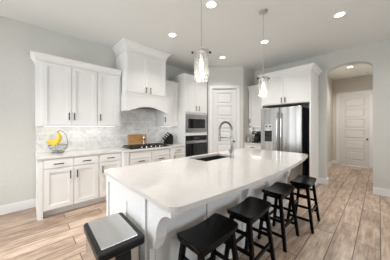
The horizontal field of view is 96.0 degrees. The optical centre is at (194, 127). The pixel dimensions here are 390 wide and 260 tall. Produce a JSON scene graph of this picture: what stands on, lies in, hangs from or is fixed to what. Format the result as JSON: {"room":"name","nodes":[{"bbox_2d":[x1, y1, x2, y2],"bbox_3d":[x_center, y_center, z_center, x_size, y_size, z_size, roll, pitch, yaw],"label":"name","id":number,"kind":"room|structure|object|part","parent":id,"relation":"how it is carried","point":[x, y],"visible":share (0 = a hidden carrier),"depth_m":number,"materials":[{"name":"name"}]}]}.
{"room":"kitchen","nodes":[
{"label":"kitchen","id":0,"kind":"room"},
{"bbox_2d":[0,16,207,205],"bbox_3d":[-1.904,-0.185,3.840,8.040,3.080,0.132,0,0,-44],"label":"wall","id":1,"kind":"structure","parent":0,"point":[17,38],"depth_m":2.96,"materials":[{"name":"paint"}]},
{"bbox_2d":[0,198,35,214],"bbox_3d":[-3.686,1.284,2.057,2.700,0.142,0.016,0,0,-44],"label":"baseboard","id":2,"kind":"structure","parent":1,"relation":"attached to","point":[22,205],"depth_m":2.83,"materials":[{"name":"paint"}]},
{"bbox_2d":[30,50,97,125],"bbox_3d":[-2.296,-0.593,3.118,0.927,1.145,0.392,0,0,-44],"label":"upper cabinet","id":3,"kind":"object","parent":1,"relation":"attached to","point":[65,88],"visible":1,"depth_m":3.00,"materials":[{"name":"paint"}]},
{"bbox_3d":[-2.292,-0.542,2.926,0.384,1.002,0.020,0,0,-44],"label":"door","id":4,"kind":"part","parent":3,"relation":"part of","materials":[{"name":"paint"}]},
{"bbox_3d":[-2.296,-1.110,3.118,0.927,0.110,0.392,0,0,-44],"label":"crown molding","id":5,"kind":"part","parent":3,"relation":"part of","materials":[{"name":"paint"}]},
{"bbox_2d":[44,126,114,126],"bbox_3d":[-2.117,-0.013,3.332,1.130,0.011,0.025,0,0,-44],"label":"light","id":6,"kind":"object","parent":3,"relation":"attached to","point":[44,126],"visible":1,"depth_m":3.28,"materials":[{"name":"white"}]},
{"bbox_3d":[-2.009,-0.542,3.196,0.385,1.002,0.020,0,0,-44],"label":"door","id":7,"kind":"part","parent":3,"relation":"part of","materials":[{"name":"paint"}]},
{"bbox_2d":[97,65,121,125],"bbox_3d":[-1.798,-0.593,3.592,0.448,1.145,0.392,0,0,-44],"label":"upper cabinet","id":8,"kind":"object","parent":1,"relation":"attached to","point":[108,79],"visible":0.95,"depth_m":3.48,"materials":[{"name":"paint"}]},
{"bbox_3d":[-1.798,-1.110,3.592,0.448,0.110,0.392,0,0,-44],"label":"crown molding","id":9,"kind":"part","parent":8,"relation":"part of","materials":[{"name":"paint"}]},
{"bbox_2d":[112,38,170,114],"bbox_3d":[-1.194,-1.027,3.994,1.110,1.394,0.642,0,0,-44],"label":"range hood","id":10,"kind":"object","parent":1,"relation":"attached to","point":[143,67],"visible":0.98,"depth_m":3.74,"materials":[{"name":"paint"}]},
{"bbox_3d":[-1.190,-1.110,3.659,0.452,0.787,0.020,0,0,-44],"label":"door","id":11,"kind":"part","parent":10,"relation":"part of","materials":[{"name":"paint"}]},
{"bbox_3d":[-1.194,-1.639,3.994,1.110,0.169,0.642,0,0,-44],"label":"crown molding","id":12,"kind":"part","parent":10,"relation":"part of","materials":[{"name":"paint"}]},
{"bbox_3d":[-1.009,-0.670,3.836,1.044,0.060,0.014,0,0,-44],"label":"molding","id":13,"kind":"part","parent":10,"relation":"part of","materials":[{"name":"paint"}]},
{"bbox_3d":[-0.860,-1.110,3.973,0.452,0.787,0.020,0,0,-44],"label":"door","id":14,"kind":"part","parent":10,"relation":"part of","materials":[{"name":"paint"}]},
{"bbox_2d":[156,80,178,125],"bbox_3d":[-0.720,-0.593,4.619,0.470,1.145,0.392,0,0,-44],"label":"upper cabinet","id":15,"kind":"object","parent":1,"relation":"attached to","point":[170,118],"visible":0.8,"depth_m":4.54,"materials":[{"name":"paint"}]},
{"bbox_3d":[-0.640,-0.542,4.500,0.397,1.002,0.020,0,0,-44],"label":"door","id":16,"kind":"part","parent":15,"relation":"part of","materials":[{"name":"paint"}]},
{"bbox_3d":[-0.720,-1.110,4.619,0.470,0.110,0.392,0,0,-44],"label":"crown molding","id":17,"kind":"part","parent":15,"relation":"part of","materials":[{"name":"paint"}]},
{"bbox_2d":[0,0,389,80],"bbox_3d":[1.858,-1.775,2.109,11.200,0.100,7.890,0,0,-44],"label":"ceiling","id":18,"kind":"structure","parent":0,"point":[295,30],"depth_m":2.95,"materials":[{"name":"paint"}]},
{"bbox_2d":[168,32,176,37],"bbox_3d":[-0.422,-1.722,3.285,0.180,0.006,0.180,0,0,-44],"label":"recessed light","id":19,"kind":"object","parent":18,"relation":"in","point":[171,34],"visible":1,"depth_m":3.26,"materials":[{"name":"white"}]},
{"bbox_2d":[192,0,210,71],"bbox_3d":[0.061,-1.087,1.702,0.151,1.274,0.151,0,0,44],"label":"pendant lamp","id":20,"kind":"object","parent":18,"relation":"hanging from","point":[201,52],"visible":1,"depth_m":1.69,"materials":[{"name":"clear glass"}]},
{"bbox_3d":[0.061,-0.596,1.702,0.040,0.129,0.040,0,0,0],"label":"bulb","id":21,"kind":"part","parent":20,"relation":"part of","materials":[{"name":"white glass"}]},
{"bbox_3d":[0.061,-1.230,1.702,0.009,0.930,0.009,0,0,0],"label":"rod","id":22,"kind":"part","parent":20,"relation":"part of","materials":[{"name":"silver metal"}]},
{"bbox_2d":[205,0,217,8],"bbox_3d":[0.230,-1.722,2.470,0.180,0.006,0.180,0,0,-44],"label":"recessed light","id":23,"kind":"object","parent":18,"relation":"in","point":[210,4],"visible":1,"depth_m":2.46,"materials":[{"name":"white plastic"}]},
{"bbox_2d":[257,8,269,90],"bbox_3d":[1.015,-1.087,2.610,0.151,1.274,0.151,0,0,44],"label":"pendant lamp","id":24,"kind":"object","parent":18,"relation":"hanging from","point":[263,78],"visible":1,"depth_m":2.60,"materials":[{"name":"white"}]},
{"bbox_3d":[1.015,-1.230,2.610,0.009,0.930,0.009,0,0,0],"label":"rod","id":25,"kind":"part","parent":24,"relation":"part of","materials":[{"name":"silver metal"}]},
{"bbox_2d":[332,11,346,17],"bbox_3d":[2.216,-1.722,2.691,0.180,0.006,0.180,0,0,-44],"label":"recessed light","id":26,"kind":"object","parent":18,"relation":"in","point":[341,13],"visible":1,"depth_m":2.68,"materials":[{"name":"white"}]},
{"bbox_2d":[0,164,389,259],"bbox_3d":[1.858,1.405,2.109,11.200,0.100,7.890,0,0,-44],"label":"floor","id":27,"kind":"structure","parent":0,"point":[354,224],"depth_m":2.35,"materials":[{"name":"brown wood"}]},
{"bbox_2d":[36,154,98,220],"bbox_3d":[-2.188,0.915,3.024,0.807,0.879,0.677,0,0,-44],"label":"base cabinet","id":28,"kind":"object","parent":27,"relation":"on","point":[67,183],"visible":0.98,"depth_m":2.77,"materials":[{"name":"paint"}]},
{"bbox_3d":[-2.473,0.915,2.784,0.062,0.879,0.631,0,0,-44],"label":"panel","id":29,"kind":"part","parent":28,"relation":"part of","materials":[{"name":"paint"}]},
{"bbox_3d":[-2.097,0.555,2.712,0.362,0.127,0.020,0,0,-44],"label":"drawer","id":30,"kind":"part","parent":28,"relation":"part of","materials":[{"name":"paint"}]},
{"bbox_3d":[-2.097,0.935,2.712,0.362,0.607,0.020,0,0,-44],"label":"door","id":31,"kind":"part","parent":28,"relation":"part of","materials":[{"name":"paint"}]},
{"bbox_3d":[-1.832,0.555,2.964,0.352,0.127,0.020,0,0,-44],"label":"drawer","id":32,"kind":"part","parent":28,"relation":"part of","materials":[{"name":"paint"}]},
{"bbox_3d":[-1.832,0.935,2.964,0.352,0.607,0.020,0,0,-44],"label":"door","id":33,"kind":"part","parent":28,"relation":"part of","materials":[{"name":"paint"}]},
{"bbox_2d":[97,152,120,202],"bbox_3d":[-1.753,0.915,3.438,0.395,0.879,0.677,0,0,-44],"label":"base cabinet","id":34,"kind":"object","parent":27,"relation":"on","point":[109,160],"visible":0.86,"depth_m":3.17,"materials":[{"name":"paint"}]},
{"bbox_3d":[-1.554,0.555,3.229,0.362,0.127,0.020,0,0,-44],"label":"drawer","id":35,"kind":"part","parent":34,"relation":"part of","materials":[{"name":"paint"}]},
{"bbox_3d":[-1.554,0.935,3.229,0.362,0.607,0.020,0,0,-44],"label":"door","id":36,"kind":"part","parent":34,"relation":"part of","materials":[{"name":"paint"}]},
{"bbox_2d":[84,212,144,259],"bbox_3d":[-0.553,1.029,1.196,0.280,0.652,0.495,0,0,-42],"label":"trash can","id":37,"kind":"object","parent":27,"relation":"on","point":[114,236],"visible":1,"depth_m":1.13,"materials":[{"name":"metal"}]},
{"bbox_3d":[-0.585,0.709,1.226,0.220,0.012,0.394,0,0,-42],"label":"lid","id":38,"kind":"part","parent":37,"relation":"part of","materials":[{"name":"metal"}]},
{"bbox_3d":[-0.432,0.844,1.059,0.104,0.182,0.016,0,0,-42],"label":"latch plate","id":39,"kind":"part","parent":37,"relation":"part of","materials":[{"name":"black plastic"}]},
{"bbox_2d":[121,148,173,166],"bbox_3d":[-1.155,0.915,3.938,1.160,0.879,0.777,0,0,-44],"label":"base cabinet","id":40,"kind":"object","parent":27,"relation":"on","point":[138,157],"visible":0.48,"depth_m":3.61,"materials":[{"name":"paint"}]},
{"bbox_2d":[35,143,185,159],"bbox_3d":[-1.438,0.458,3.673,2.814,0.034,0.752,0,0,-44],"label":"countertop","id":41,"kind":"structure","parent":40,"relation":"on","point":[73,153],"depth_m":3.18,"materials":[{"name":"stone"}]},
{"bbox_2d":[47,130,67,153],"bbox_3d":[-2.349,0.246,3.010,0.278,0.389,0.278,0,0,38],"label":"fruit basket","id":42,"kind":"object","parent":41,"relation":"on","point":[57,145],"visible":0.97,"depth_m":3.01,"materials":[{"name":"silver metal"}]},
{"bbox_2d":[47,131,61,145],"bbox_3d":[-2.397,0.200,3.002,0.251,0.255,0.131,0,0,0],"label":"banana bunch","id":43,"kind":"object","parent":42,"relation":"in","point":[59,136],"visible":0.99,"depth_m":2.99,"materials":[{"name":"yellow food"}]},
{"bbox_2d":[47,144,66,153],"bbox_3d":[-2.349,0.371,3.010,0.279,0.140,0.279,0,0,0],"label":"bowl","id":44,"kind":"object","parent":42,"relation":"on","point":[57,145],"depth_m":2.97,"materials":[{"name":"silver metal"}]},
{"bbox_2d":[128,134,146,145],"bbox_3d":[-1.375,0.305,4.213,0.460,0.270,0.052,0,0,-44],"label":"cutting board","id":45,"kind":"object","parent":41,"relation":"on","point":[133,139],"visible":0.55,"depth_m":4.17,"materials":[{"name":"brown wood"}]},
{"bbox_2d":[122,143,168,148],"bbox_3d":[-1.103,0.417,3.956,0.910,0.046,0.500,0,0,-44],"label":"cooktop","id":46,"kind":"object","parent":41,"relation":"in","point":[150,145],"visible":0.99,"depth_m":3.83,"materials":[{"name":"black glass"}]},
{"bbox_3d":[-1.103,0.435,3.956,0.910,0.012,0.500,0,0,-44],"label":"glass","id":47,"kind":"part","parent":46,"relation":"part of","materials":[{"name":"black glass"}]},
{"bbox_2d":[162,132,172,143],"bbox_3d":[-0.715,0.282,4.590,0.289,0.318,0.138,0,0,0],"label":"knife block","id":48,"kind":"object","parent":41,"relation":"on","point":[169,140],"visible":0.98,"depth_m":4.52,"materials":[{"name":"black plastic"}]},
{"bbox_3d":[-1.088,0.780,3.535,0.457,0.297,0.020,0,0,-44],"label":"drawer","id":49,"kind":"part","parent":40,"relation":"part of","materials":[{"name":"paint"}]},
{"bbox_3d":[-1.088,0.555,3.535,0.457,0.127,0.020,0,0,-44],"label":"drawer","id":50,"kind":"part","parent":40,"relation":"part of","materials":[{"name":"paint"}]},
{"bbox_3d":[-0.752,0.780,3.856,0.457,0.297,0.020,0,0,-44],"label":"drawer","id":51,"kind":"part","parent":40,"relation":"part of","materials":[{"name":"paint"}]},
{"bbox_3d":[-0.752,0.555,3.856,0.457,0.127,0.020,0,0,-44],"label":"drawer","id":52,"kind":"part","parent":40,"relation":"part of","materials":[{"name":"paint"}]},
{"bbox_2d":[174,146,184,158],"bbox_3d":[-0.610,0.915,4.526,0.440,0.879,0.677,0,0,-44],"label":"base cabinet","id":53,"kind":"object","parent":27,"relation":"on","point":[179,152],"visible":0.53,"depth_m":4.34,"materials":[{"name":"paint"}]},
{"bbox_3d":[-0.410,0.555,4.319,0.402,0.127,0.020,0,0,-44],"label":"drawer","id":54,"kind":"part","parent":53,"relation":"part of","materials":[{"name":"paint"}]},
{"bbox_3d":[-0.410,0.935,4.319,0.402,0.607,0.020,0,0,-44],"label":"door","id":55,"kind":"part","parent":53,"relation":"part of","materials":[{"name":"paint"}]},
{"bbox_2d":[169,73,207,143],"bbox_3d":[-0.170,0.000,4.939,0.906,2.710,0.687,0,0,-44],"label":"tall cabinet","id":56,"kind":"object","parent":27,"relation":"on","point":[192,90],"visible":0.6,"depth_m":4.66,"materials":[{"name":"paint"}]},
{"bbox_3d":[-0.170,-1.300,4.939,0.906,0.110,0.687,0,0,-44],"label":"crown molding","id":57,"kind":"part","parent":56,"relation":"part of","materials":[{"name":"paint"}]},
{"bbox_3d":[-0.097,-0.807,4.617,0.405,0.842,0.020,0,0,-44],"label":"door","id":58,"kind":"part","parent":56,"relation":"part of","materials":[{"name":"paint"}]},
{"bbox_2d":[185,135,206,156],"bbox_3d":[-0.102,0.568,4.918,0.790,0.691,0.578,0,0,-44],"label":"wall oven","id":59,"kind":"object","parent":56,"relation":"in","point":[195,144],"visible":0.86,"depth_m":4.69,"materials":[{"name":"metal"}]},
{"bbox_3d":[0.054,0.632,4.754,0.776,0.545,0.030,0,0,-44],"label":"door","id":60,"kind":"part","parent":59,"relation":"part of","materials":[{"name":"black glass"}]},
{"bbox_3d":[0.055,0.390,4.753,0.776,0.070,0.030,0,0,-44],"label":"door rail","id":61,"kind":"part","parent":59,"relation":"part of","materials":[{"name":"metal"}]},
{"bbox_3d":[0.051,0.288,4.758,0.776,0.123,0.020,0,0,-44],"label":"control panel","id":62,"kind":"part","parent":59,"relation":"part of","materials":[{"name":"black glass"}]},
{"bbox_2d":[185,114,206,132],"bbox_3d":[-0.103,-0.102,4.919,0.790,0.481,0.475,0,0,-44],"label":"microwave","id":63,"kind":"object","parent":56,"relation":"in","point":[193,122],"visible":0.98,"depth_m":4.71,"materials":[{"name":"metal"}]},
{"bbox_3d":[0.051,-0.107,4.758,0.716,0.365,0.020,0,0,-44],"label":"door","id":64,"kind":"part","parent":63,"relation":"part of","materials":[{"name":"metal"}]},
{"bbox_3d":[0.198,-0.807,4.898,0.405,0.842,0.020,0,0,-44],"label":"door","id":65,"kind":"part","parent":56,"relation":"part of","materials":[{"name":"paint"}]},
{"bbox_2d":[106,169,290,259],"bbox_3d":[0.386,0.916,2.291,2.562,0.878,1.125,0,0,-44],"label":"kitchen island","id":66,"kind":"object","parent":27,"relation":"on","point":[160,228],"visible":0.31,"depth_m":1.43,"materials":[{"name":"paint"}]},
{"bbox_3d":[-0.625,0.916,1.510,0.022,0.878,0.820,0,0,-44],"label":"panel","id":67,"kind":"part","parent":66,"relation":"part of","materials":[{"name":"paint"}]},
{"bbox_3d":[-0.064,0.916,1.408,0.570,0.878,0.022,0,0,-44],"label":"panel","id":68,"kind":"part","parent":66,"relation":"part of","materials":[{"name":"paint"}]},
{"bbox_2d":[104,148,307,212],"bbox_3d":[0.504,0.459,2.317,2.795,0.036,1.290,0,0,-44],"label":"island countertop","id":69,"kind":"structure","parent":66,"relation":"on","point":[178,185],"depth_m":1.64,"materials":[{"name":"stone"}]},
{"bbox_2d":[196,155,225,160],"bbox_3d":[0.265,0.581,2.614,0.694,0.208,0.374,0,0,-44],"label":"sink","id":70,"kind":"object","parent":69,"relation":"in","point":[217,156],"visible":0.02,"depth_m":2.86,"materials":[{"name":"metal"}]},
{"bbox_2d":[218,121,233,157],"bbox_3d":[0.444,0.175,2.592,0.100,0.532,0.279,0,0,-44],"label":"kitchen faucet","id":71,"kind":"object","parent":69,"relation":"on","point":[231,151],"visible":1,"depth_m":2.52,"materials":[{"name":"silver metal"}]},
{"bbox_3d":[0.528,0.286,2.526,0.068,0.310,0.067,0,0,-44],"label":"post","id":72,"kind":"part","parent":71,"relation":"part of","materials":[{"name":"silver metal"}]},
{"bbox_3d":[0.356,0.916,1.808,0.590,0.878,0.022,0,0,-44],"label":"panel","id":73,"kind":"part","parent":66,"relation":"part of","materials":[{"name":"paint"}]},
{"bbox_3d":[0.787,0.916,2.219,0.600,0.878,0.022,0,0,-44],"label":"panel","id":74,"kind":"part","parent":66,"relation":"part of","materials":[{"name":"paint"}]},
{"bbox_3d":[1.272,0.916,2.681,0.740,0.878,0.022,0,0,-44],"label":"panel","id":75,"kind":"part","parent":66,"relation":"part of","materials":[{"name":"paint"}]},
{"bbox_2d":[177,213,238,259],"bbox_3d":[0.102,1.047,1.292,0.449,0.617,0.332,0,0,-44],"label":"bar stool","id":76,"kind":"object","parent":27,"relation":"on","point":[203,238],"visible":1,"depth_m":1.26,"materials":[{"name":"black paint"}]},
{"bbox_3d":[-0.112,1.069,1.248,0.120,0.572,0.047,0,0,19],"label":"leg","id":77,"kind":"part","parent":76,"relation":"part of","materials":[{"name":"black paint"}]},
{"bbox_3d":[0.048,1.069,1.080,0.047,0.572,0.120,0,0,-16],"label":"leg","id":78,"kind":"part","parent":76,"relation":"part of","materials":[{"name":"black paint"}]},
{"bbox_3d":[0.102,0.805,1.292,0.358,0.050,0.189,0,0,-44],"label":"seat frame","id":79,"kind":"part","parent":76,"relation":"part of","materials":[{"name":"black paint"}]},
{"bbox_3d":[0.157,1.069,1.504,0.047,0.572,0.120,0,0,-16],"label":"leg","id":80,"kind":"part","parent":76,"relation":"part of","materials":[{"name":"black paint"}]},
{"bbox_3d":[0.316,1.069,1.336,0.120,0.572,0.047,0,0,19],"label":"leg","id":81,"kind":"part","parent":76,"relation":"part of","materials":[{"name":"black paint"}]},
{"bbox_2d":[224,196,275,259],"bbox_3d":[0.518,1.047,1.660,0.332,0.617,0.449,0,0,45],"label":"bar stool","id":82,"kind":"object","parent":27,"relation":"on","point":[252,209],"visible":0.99,"depth_m":1.61,"materials":[{"name":"black paint"}]},
{"bbox_3d":[0.305,1.069,1.611,0.120,0.572,0.047,0,0,18],"label":"leg","id":83,"kind":"part","parent":82,"relation":"part of","materials":[{"name":"black paint"}]},
{"bbox_3d":[0.567,1.069,1.873,0.047,0.572,0.120,0,0,-18],"label":"leg","id":84,"kind":"part","parent":82,"relation":"part of","materials":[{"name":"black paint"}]},
{"bbox_3d":[0.518,0.767,1.660,0.248,0.058,0.449,0,0,45],"label":"seat","id":85,"kind":"part","parent":82,"relation":"part of","materials":[{"name":"black paint"}]},
{"bbox_3d":[0.518,0.805,1.660,0.189,0.050,0.358,0,0,45],"label":"seat frame","id":86,"kind":"part","parent":82,"relation":"part of","materials":[{"name":"black paint"}]},
{"bbox_3d":[0.469,1.069,1.447,0.047,0.572,0.120,0,0,-18],"label":"leg","id":87,"kind":"part","parent":82,"relation":"part of","materials":[{"name":"black paint"}]},
{"bbox_3d":[0.731,1.069,1.710,0.120,0.572,0.047,0,0,18],"label":"leg","id":88,"kind":"part","parent":82,"relation":"part of","materials":[{"name":"black paint"}]},
{"bbox_2d":[244,144,260,148],"bbox_3d":[1.795,0.915,5.016,0.660,0.879,0.552,0,0,-44],"label":"base cabinet","id":89,"kind":"object","parent":27,"relation":"on","point":[252,146],"visible":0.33,"depth_m":4.82,"materials":[{"name":"paint"}]},
{"bbox_3d":[1.800,0.458,5.021,0.622,0.034,0.552,0,0,-44],"label":"countertop","id":90,"kind":"structure","parent":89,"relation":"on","visible":0},
{"bbox_2d":[252,131,260,142],"bbox_3d":[1.794,0.281,5.073,0.263,0.320,0.212,0,0,-44],"label":"coffee maker","id":91,"kind":"object","parent":90,"relation":"on","point":[257,138],"visible":0.91,"depth_m":4.99,"materials":[{"name":"black plastic"}]},
{"bbox_2d":[257,182,299,252],"bbox_3d":[1.032,1.047,2.164,0.449,0.617,0.332,0,0,-43],"label":"bar stool","id":92,"kind":"object","parent":27,"relation":"on","point":[279,191],"visible":0.99,"depth_m":2.11,"materials":[{"name":"black paint"}]},
{"bbox_3d":[0.817,1.069,2.124,0.120,0.572,0.047,0,0,20],"label":"leg","id":93,"kind":"part","parent":92,"relation":"part of","materials":[{"name":"black paint"}]},
{"bbox_3d":[1.090,1.069,2.375,0.047,0.572,0.120,0,0,-15],"label":"leg","id":94,"kind":"part","parent":92,"relation":"part of","materials":[{"name":"black paint"}]},
{"bbox_3d":[1.032,0.767,2.164,0.449,0.058,0.248,0,0,-43],"label":"seat","id":95,"kind":"part","parent":92,"relation":"part of","materials":[{"name":"black paint"}]},
{"bbox_3d":[1.032,0.805,2.164,0.358,0.050,0.189,0,0,-43],"label":"seat frame","id":96,"kind":"part","parent":92,"relation":"part of","materials":[{"name":"black paint"}]},
{"bbox_3d":[0.974,1.069,1.953,0.047,0.572,0.120,0,0,-15],"label":"leg","id":97,"kind":"part","parent":92,"relation":"part of","materials":[{"name":"black paint"}]},
{"bbox_3d":[1.247,1.069,2.204,0.120,0.572,0.047,0,0,20],"label":"leg","id":98,"kind":"part","parent":92,"relation":"part of","materials":[{"name":"black paint"}]},
{"bbox_2d":[261,106,308,189],"bbox_3d":[2.233,0.448,4.341,0.878,1.815,0.915,0,0,-44],"label":"refrigerator","id":99,"kind":"object","parent":27,"relation":"on","point":[286,129],"visible":0.5,"depth_m":4.00,"materials":[{"name":"silver metal"}]},
{"bbox_3d":[1.833,0.117,4.277,0.055,1.155,0.454,0,0,-44],"label":"door","id":100,"kind":"part","parent":99,"relation":"part of","materials":[{"name":"metal"}]},
{"bbox_3d":[1.916,0.115,4.100,0.086,0.943,0.027,0,0,-44],"label":"handle","id":101,"kind":"part","parent":99,"relation":"part of","materials":[{"name":"silver metal"}]},
{"bbox_3d":[1.978,0.115,4.035,0.086,0.943,0.027,0,0,-44],"label":"handle","id":102,"kind":"part","parent":99,"relation":"part of","materials":[{"name":"silver metal"}]},
{"bbox_3d":[2.151,0.117,3.944,0.055,1.155,0.454,0,0,-44],"label":"door","id":103,"kind":"part","parent":99,"relation":"part of","materials":[{"name":"metal"}]},
{"bbox_3d":[1.992,1.000,4.111,0.055,0.590,0.915,0,0,-44],"label":"freezer drawer","id":104,"kind":"part","parent":99,"relation":"part of","materials":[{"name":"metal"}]},
{"bbox_2d":[257,63,321,187],"bbox_3d":[2.330,0.003,4.377,0.762,2.705,1.255,0,0,-44],"label":"tall cabinet","id":105,"kind":"object","parent":27,"relation":"on","point":[298,85],"visible":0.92,"depth_m":4.03,"materials":[{"name":"paint"}]},
{"bbox_3d":[1.917,-0.890,4.352,0.020,0.657,0.530,0,0,-44],"label":"door","id":106,"kind":"part","parent":105,"relation":"part of","materials":[{"name":"paint"}]},
{"bbox_3d":[2.330,-1.290,4.377,0.762,0.120,1.255,0,0,-44],"label":"crown molding","id":107,"kind":"part","parent":105,"relation":"part of","materials":[{"name":"paint"}]},
{"bbox_3d":[2.285,-0.890,3.966,0.020,0.657,0.530,0,0,-44],"label":"door","id":108,"kind":"part","parent":105,"relation":"part of","materials":[{"name":"paint"}]},
{"bbox_2d":[286,175,319,233],"bbox_3d":[1.539,1.047,2.495,0.332,0.617,0.449,0,0,44],"label":"bar stool","id":109,"kind":"object","parent":27,"relation":"on","point":[303,182],"visible":0.94,"depth_m":2.42,"materials":[{"name":"black paint"}]},
{"bbox_3d":[1.326,1.069,2.443,0.120,0.572,0.047,0,0,17],"label":"leg","id":110,"kind":"part","parent":109,"relation":"part of","materials":[{"name":"black paint"}]},
{"bbox_3d":[1.586,1.069,2.708,0.047,0.572,0.120,0,0,-18],"label":"leg","id":111,"kind":"part","parent":109,"relation":"part of","materials":[{"name":"black paint"}]},
{"bbox_3d":[1.539,0.767,2.495,0.248,0.058,0.449,0,0,44],"label":"seat","id":112,"kind":"part","parent":109,"relation":"part of","materials":[{"name":"black paint"}]},
{"bbox_3d":[1.492,1.069,2.281,0.047,0.572,0.120,0,0,-18],"label":"leg","id":113,"kind":"part","parent":109,"relation":"part of","materials":[{"name":"black paint"}]},
{"bbox_3d":[1.752,1.069,2.546,0.120,0.572,0.047,0,0,17],"label":"leg","id":114,"kind":"part","parent":109,"relation":"part of","materials":[{"name":"black paint"}]},
{"bbox_2d":[208,66,242,152],"bbox_3d":[0.870,-0.185,5.062,0.997,3.080,0.100,0,0,3],"label":"wall","id":115,"kind":"structure","parent":0,"point":[217,76],"depth_m":5.01,"materials":[{"name":"paint"}]},
{"bbox_2d":[213,89,235,152],"bbox_3d":[0.841,0.130,5.020,0.663,2.430,0.106,0,0,3],"label":"door","id":116,"kind":"structure","parent":115,"relation":"in","point":[224,100],"depth_m":5.04,"materials":[{"name":"paint"}]},
{"bbox_2d":[209,85,239,152],"bbox_3d":[0.843,0.085,5.048,0.853,2.540,0.110,0,0,3],"label":"trim","id":117,"kind":"structure","parent":115,"relation":"attached to","point":[237,87],"depth_m":5.00,"materials":[{"name":"paint"}]},
{"bbox_2d":[243,67,253,147],"bbox_3d":[1.570,-0.185,5.253,0.660,3.080,0.098,0,0,-44],"label":"wall","id":118,"kind":"structure","parent":0,"point":[248,75],"depth_m":5.12,"materials":[{"name":"paint"}]},
{"bbox_2d":[254,38,389,189],"bbox_3d":[3.567,-0.185,3.771,0.212,3.080,7.540,0,0,-44],"label":"wall","id":119,"kind":"structure","parent":0,"point":[375,54],"depth_m":3.57,"materials":[{"name":"paint"}]},
{"bbox_2d":[248,84,260,126],"bbox_3d":[1.887,-0.608,5.103,0.402,1.175,0.552,0,0,-44],"label":"upper cabinet","id":120,"kind":"object","parent":119,"relation":"attached to","point":[255,90],"visible":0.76,"depth_m":5.05,"materials":[{"name":"paint"}]},
{"bbox_3d":[1.887,-1.140,5.103,0.402,0.110,0.552,0,0,-44],"label":"crown molding","id":121,"kind":"part","parent":120,"relation":"part of","materials":[{"name":"paint"}]},
{"bbox_2d":[319,178,389,196],"bbox_3d":[4.539,1.284,2.603,0.016,0.142,4.508,0,0,-44],"label":"baseboard","id":122,"kind":"structure","parent":119,"relation":"attached to","point":[378,191],"depth_m":3.51,"materials":[{"name":"paint"}]},
{"bbox_2d":[328,76,332,162],"bbox_3d":[4.029,-0.185,5.550,2.910,3.080,0.100,0,0,-44],"label":"wall","id":123,"kind":"structure","parent":0,"point":[330,81],"depth_m":6.20,"materials":[{"name":"paint"}]},
{"bbox_2d":[328,160,336,167],"bbox_3d":[4.525,1.284,5.029,2.910,0.142,1.340,0,0,-44],"label":"baseboard","id":124,"kind":"structure","parent":123,"relation":"attached to","point":[330,163],"depth_m":6.33,"materials":[{"name":"paint"}]},
{"bbox_2d":[333,75,372,159],"bbox_3d":[5.615,-0.185,6.067,0.100,3.080,1.540,0,0,-44],"label":"wall","id":125,"kind":"structure","parent":0,"point":[362,83],"depth_m":6.24,"materials":[{"name":"paint"}]},
{"bbox_2d":[336,90,372,168],"bbox_3d":[5.551,0.062,6.112,0.110,2.585,0.975,0,0,-44],"label":"trim","id":126,"kind":"structure","parent":125,"relation":"attached to","point":[338,95],"depth_m":6.20,"materials":[{"name":"paint"}]},
{"bbox_2d":[340,93,369,167],"bbox_3d":[5.530,0.110,6.093,0.106,2.470,0.775,0,0,-44],"label":"door","id":127,"kind":"structure","parent":125,"relation":"in","point":[354,109],"depth_m":6.08,"materials":[{"name":"paint"}]}
]}

